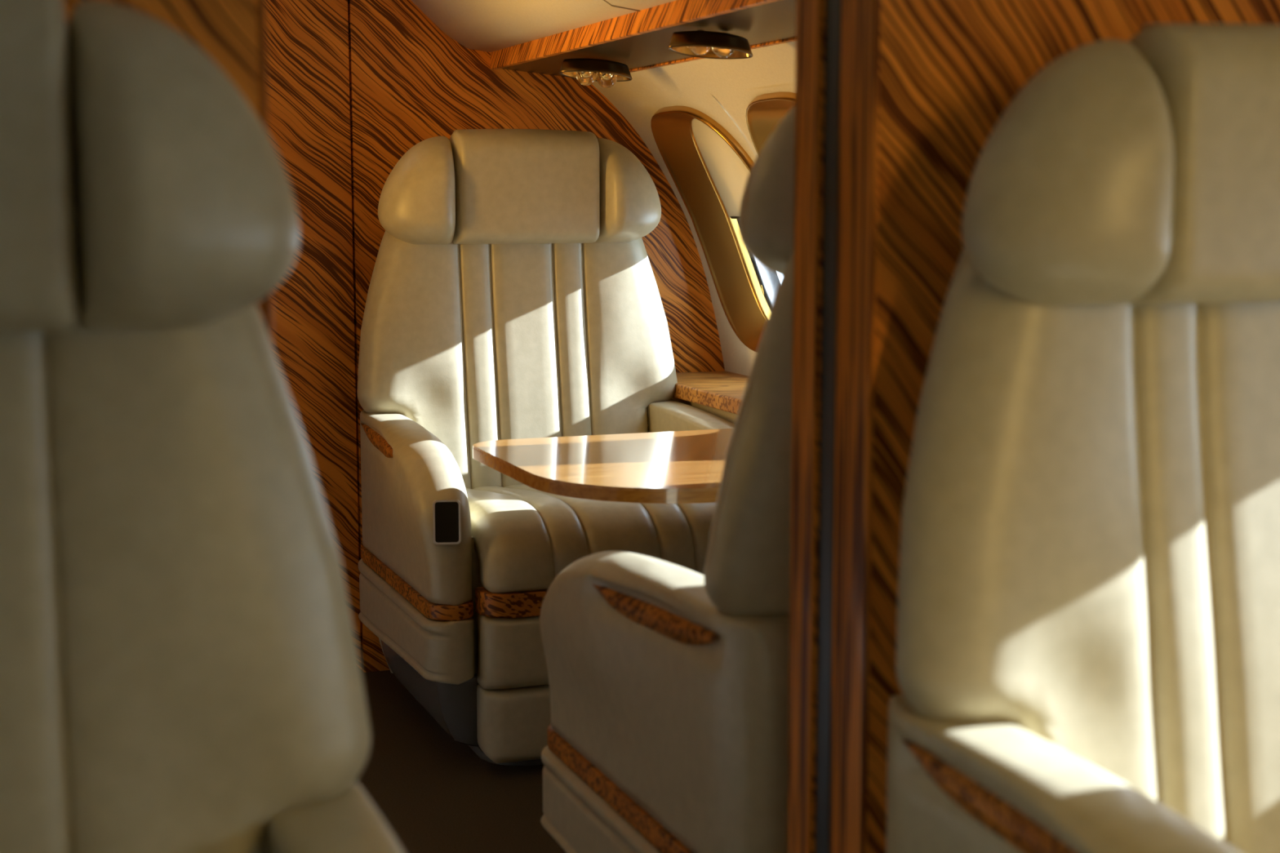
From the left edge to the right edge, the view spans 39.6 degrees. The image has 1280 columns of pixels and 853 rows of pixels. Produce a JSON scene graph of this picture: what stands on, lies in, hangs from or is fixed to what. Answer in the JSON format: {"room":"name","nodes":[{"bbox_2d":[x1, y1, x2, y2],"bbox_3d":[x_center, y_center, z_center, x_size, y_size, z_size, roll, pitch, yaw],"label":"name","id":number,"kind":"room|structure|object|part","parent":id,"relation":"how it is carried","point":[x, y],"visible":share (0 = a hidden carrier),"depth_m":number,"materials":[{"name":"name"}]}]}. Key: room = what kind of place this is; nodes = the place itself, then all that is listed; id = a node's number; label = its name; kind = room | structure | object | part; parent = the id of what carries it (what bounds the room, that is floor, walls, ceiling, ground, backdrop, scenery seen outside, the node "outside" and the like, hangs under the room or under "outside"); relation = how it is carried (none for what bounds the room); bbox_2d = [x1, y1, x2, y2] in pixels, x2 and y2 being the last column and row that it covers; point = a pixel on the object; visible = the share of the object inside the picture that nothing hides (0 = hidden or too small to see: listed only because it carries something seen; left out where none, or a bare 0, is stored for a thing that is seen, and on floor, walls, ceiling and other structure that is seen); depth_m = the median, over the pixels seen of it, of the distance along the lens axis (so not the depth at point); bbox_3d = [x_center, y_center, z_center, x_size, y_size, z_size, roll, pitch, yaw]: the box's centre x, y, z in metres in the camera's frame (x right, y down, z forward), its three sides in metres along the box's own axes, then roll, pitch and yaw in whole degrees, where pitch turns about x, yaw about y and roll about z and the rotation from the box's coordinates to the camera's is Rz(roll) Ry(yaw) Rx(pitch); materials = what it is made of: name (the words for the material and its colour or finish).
{"room":"aircraft cabin","nodes":[
{"label":"aircraft cabin","id":0,"kind":"room"},
{"bbox_2d":[355,669,565,852],"bbox_3d":[0.043,0.759,1.170,2.040,0.060,4.560,-3,8,-21],"label":"floor","id":1,"kind":"structure","parent":0,"point":[432,791],"depth_m":2.66,"materials":[{"name":"carpet"}]},
{"bbox_2d":[0,0,404,852],"bbox_3d":[-0.367,0.272,0.809,0.617,0.997,0.620,-3,8,-21],"label":"leather armchair","id":2,"kind":"object","parent":1,"relation":"on","point":[180,672],"visible":1,"depth_m":1.02,"materials":[{"name":"beige leather"}]},
{"bbox_3d":[-0.448,0.150,1.008,0.596,0.530,0.164,-3,8,-21],"label":"backrest","id":3,"kind":"part","parent":2,"relation":"part of","materials":[{"name":"leather"}]},
{"bbox_3d":[-0.121,0.369,0.928,0.082,0.240,0.562,-3,8,-21],"label":"armrest","id":4,"kind":"part","parent":2,"relation":"part of","materials":[{"name":"leather"}]},
{"bbox_2d":[356,128,734,766],"bbox_3d":[-0.130,-0.002,2.979,0.617,0.997,0.620,-3,8,-21],"label":"leather armchair","id":5,"kind":"object","parent":1,"relation":"on","point":[513,293],"visible":0.72,"depth_m":3.06,"materials":[{"name":"beige leather"}]},
{"bbox_3d":[-0.384,0.118,2.909,0.082,0.240,0.562,-3,8,-21],"label":"armrest","id":6,"kind":"part","parent":5,"relation":"part of","materials":[{"name":"leather"}]},
{"bbox_3d":[-0.379,0.314,2.928,0.078,0.110,0.566,-3,8,-21],"label":"panel","id":7,"kind":"part","parent":5,"relation":"part of","materials":[{"name":"leather"}]},
{"bbox_2d":[432,499,461,544],"bbox_3d":[-0.288,0.143,2.650,0.041,0.066,0.017,-1,7,-6],"label":"control panel","id":8,"kind":"object","parent":5,"relation":"on","point":[446,513],"depth_m":2.65,"materials":[{"name":"black plastic"}]},
{"bbox_3d":[-0.125,0.487,3.027,0.400,0.014,0.465,-3,8,-21],"label":"plate","id":9,"kind":"part","parent":5,"relation":"part of","materials":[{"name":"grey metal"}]},
{"bbox_3d":[-0.211,-0.124,3.178,0.596,0.530,0.164,-3,8,-21],"label":"backrest","id":10,"kind":"part","parent":5,"relation":"part of","materials":[{"name":"leather"}]},
{"bbox_2d":[465,484,716,593],"bbox_3d":[-0.108,0.156,2.940,0.436,0.119,0.495,-3,8,-21],"label":"seat cushion","id":11,"kind":"object","parent":5,"relation":"on","point":[522,536],"depth_m":2.72,"materials":[{"name":"leather"}]},
{"bbox_3d":[0.116,0.095,3.098,0.082,0.240,0.562,-3,8,-21],"label":"armrest","id":12,"kind":"part","parent":5,"relation":"part of","materials":[{"name":"leather"}]},
{"bbox_2d":[539,105,795,852],"bbox_3d":[0.256,0.135,1.895,0.617,0.997,0.620,-3,8,-21],"label":"leather armchair","id":13,"kind":"object","parent":1,"relation":"on","point":[668,731],"visible":0.27,"depth_m":1.61,"materials":[{"name":"beige leather"}]},
{"bbox_3d":[0.010,0.452,1.836,0.078,0.110,0.566,-3,8,-21],"label":"panel","id":14,"kind":"part","parent":13,"relation":"part of","materials":[{"name":"leather"}]},
{"bbox_3d":[0.010,0.258,1.804,0.082,0.240,0.562,-3,8,-21],"label":"armrest","id":15,"kind":"part","parent":13,"relation":"part of","materials":[{"name":"leather"}]},
{"bbox_3d":[0.337,0.066,1.672,0.596,0.530,0.164,-3,8,-21],"label":"backrest","id":16,"kind":"part","parent":13,"relation":"part of","materials":[{"name":"leather"}]},
{"bbox_2d":[885,22,1279,852],"bbox_3d":[0.544,0.228,1.159,0.617,0.997,0.620,-3,8,-21],"label":"leather armchair","id":17,"kind":"object","parent":1,"relation":"on","point":[1088,636],"visible":1,"depth_m":1.25,"materials":[{"name":"beige leather"}]},
{"bbox_3d":[0.290,0.348,1.088,0.082,0.240,0.562,-3,8,-21],"label":"armrest","id":18,"kind":"part","parent":17,"relation":"part of","materials":[{"name":"leather"}]},
{"bbox_2d":[347,0,724,672],"bbox_3d":[-0.166,-0.220,3.382,0.761,1.350,0.040,-3,8,-21],"label":"wall","id":19,"kind":"structure","parent":0,"point":[411,82],"depth_m":3.25,"materials":[{"name":"brown wood"}]},
{"bbox_2d":[265,0,361,669],"bbox_3d":[-0.755,-0.200,3.155,0.496,1.335,0.026,-3,8,-21],"label":"wall panel","id":20,"kind":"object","parent":19,"relation":"in","point":[308,53],"depth_m":3.19,"materials":[{"name":"brown wood"}]},
{"bbox_2d":[411,0,675,52],"bbox_3d":[0.053,-0.513,0.981,1.240,0.228,4.500,-3,8,-21],"label":"ceiling","id":21,"kind":"structure","parent":0,"point":[485,25],"depth_m":2.91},
{"bbox_2d":[604,0,639,11],"bbox_3d":[-0.236,-0.693,2.443,0.510,0.222,0.002,-3,8,-21],"label":"trim","id":22,"kind":"structure","parent":21,"relation":"attached to","point":[604,0],"depth_m":2.54,"materials":[{"name":"brown"}]},
{"bbox_2d":[490,0,795,76],"bbox_3d":[0.146,-0.560,2.432,0.189,0.052,1.863,-3,8,-21],"label":"panel","id":23,"kind":"object","parent":21,"relation":"attached to","point":[640,40],"visible":0.6,"depth_m":2.61,"materials":[{"name":"brown wood"}]},
{"bbox_2d":[559,57,632,88],"bbox_3d":[-0.073,-0.587,2.958,0.129,0.046,0.061,-2,8,-18],"label":"light","id":24,"kind":"object","parent":23,"relation":"attached to","point":[606,73],"visible":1,"depth_m":2.94,"materials":[{"name":"brown metal"}]},
{"bbox_3d":[-0.089,-0.583,2.948,0.035,0.035,0.035,2,-3,-21],"label":"bulb","id":25,"kind":"part","parent":24,"relation":"part of","materials":[{"name":"clear glass"}]},
{"bbox_3d":[-0.055,-0.582,2.961,0.035,0.035,0.035,2,-3,-21],"label":"bulb","id":26,"kind":"part","parent":24,"relation":"part of","materials":[{"name":"clear glass"}]},
{"bbox_2d":[667,29,752,58],"bbox_3d":[0.099,-0.536,2.492,0.129,0.038,0.061,-2,8,-18],"label":"light","id":27,"kind":"object","parent":23,"relation":"attached to","point":[700,43],"visible":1,"depth_m":2.47,"materials":[{"name":"brown metal"}]},
{"bbox_3d":[0.084,-0.537,2.483,0.035,0.035,0.035,2,-3,-21],"label":"bulb","id":28,"kind":"part","parent":27,"relation":"part of","materials":[{"name":"clear glass"}]},
{"bbox_3d":[0.118,-0.536,2.496,0.035,0.035,0.035,2,-3,-21],"label":"bulb","id":29,"kind":"part","parent":27,"relation":"part of","materials":[{"name":"clear glass"}]},
{"bbox_3d":[0.230,-0.546,2.466,0.009,0.014,1.863,-3,8,-21],"label":"edge trim","id":30,"kind":"part","parent":23,"relation":"part of","materials":[{"name":"brown wood"}]},
{"bbox_2d":[62,0,1279,852],"bbox_3d":[-0.059,0.031,1.347,1.970,1.361,0.136,-3,8,-21],"label":"wall","id":31,"kind":"structure","parent":0,"point":[898,103],"depth_m":1.38,"materials":[{"name":"brown wood"}]},
{"bbox_3d":[0.490,-0.002,1.605,0.758,1.361,0.041,-3,8,-21],"label":"panel","id":32,"kind":"part","parent":31,"relation":"part of","materials":[{"name":"brown wood"}]},
{"bbox_3d":[0.289,0.026,1.494,0.294,1.306,0.024,-3,8,-21],"label":"door","id":33,"kind":"part","parent":31,"relation":"part of","materials":[{"name":"brown wood"}]},
{"bbox_2d":[592,40,795,375],"bbox_3d":[0.799,0.132,1.349,0.383,1.192,4.512,-3,8,-21],"label":"wall","id":34,"kind":"structure","parent":0,"point":[722,90],"depth_m":2.99,"materials":[{"name":"plastic"}]},
{"bbox_2d":[650,105,779,351],"bbox_3d":[0.182,-0.360,3.202,0.293,0.468,0.384,-3,8,-21],"label":"window","id":35,"kind":"structure","parent":34,"relation":"in","point":[708,166],"depth_m":3.32,"materials":[{"name":"brown metal"}]},
{"bbox_2d":[691,118,749,217],"bbox_3d":[0.156,-0.465,3.179,0.115,0.183,0.236,-3,8,-21],"label":"shade","id":36,"kind":"object","parent":35,"relation":"attached to","point":[722,175],"depth_m":3.24,"materials":[{"name":"beige plastic"}]},
{"bbox_3d":[0.208,-0.377,3.210,0.006,0.006,0.210,-3,8,-21],"label":"shade pull","id":37,"kind":"part","parent":35,"relation":"part of","materials":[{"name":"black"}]},
{"bbox_2d":[746,91,795,155],"bbox_3d":[0.332,-0.310,2.813,0.293,0.468,0.384,-3,8,-21],"label":"window","id":38,"kind":"structure","parent":34,"relation":"in","point":[765,112],"depth_m":2.83,"materials":[{"name":"brown metal"}]},
{"bbox_2d":[671,396,737,423],"bbox_3d":[0.393,0.286,2.633,0.068,0.512,1.864,-3,8,-21],"label":"wall","id":39,"kind":"structure","parent":0,"point":[731,417],"depth_m":3.19,"materials":[{"name":"fabric"}]},
{"bbox_2d":[472,428,733,503],"bbox_3d":[0.093,0.066,2.510,0.560,0.050,0.532,-3,8,-21],"label":"table","id":40,"kind":"object","parent":39,"relation":"attached to","point":[673,467],"visible":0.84,"depth_m":2.43,"materials":[{"name":"brown wood"}]},
{"bbox_2d":[673,370,748,414],"bbox_3d":[0.416,0.017,2.608,0.187,0.027,1.864,-3,8,-21],"label":"trim","id":41,"kind":"structure","parent":39,"relation":"attached to","point":[724,390],"depth_m":3.20,"materials":[{"name":"brown wood"}]}
]}

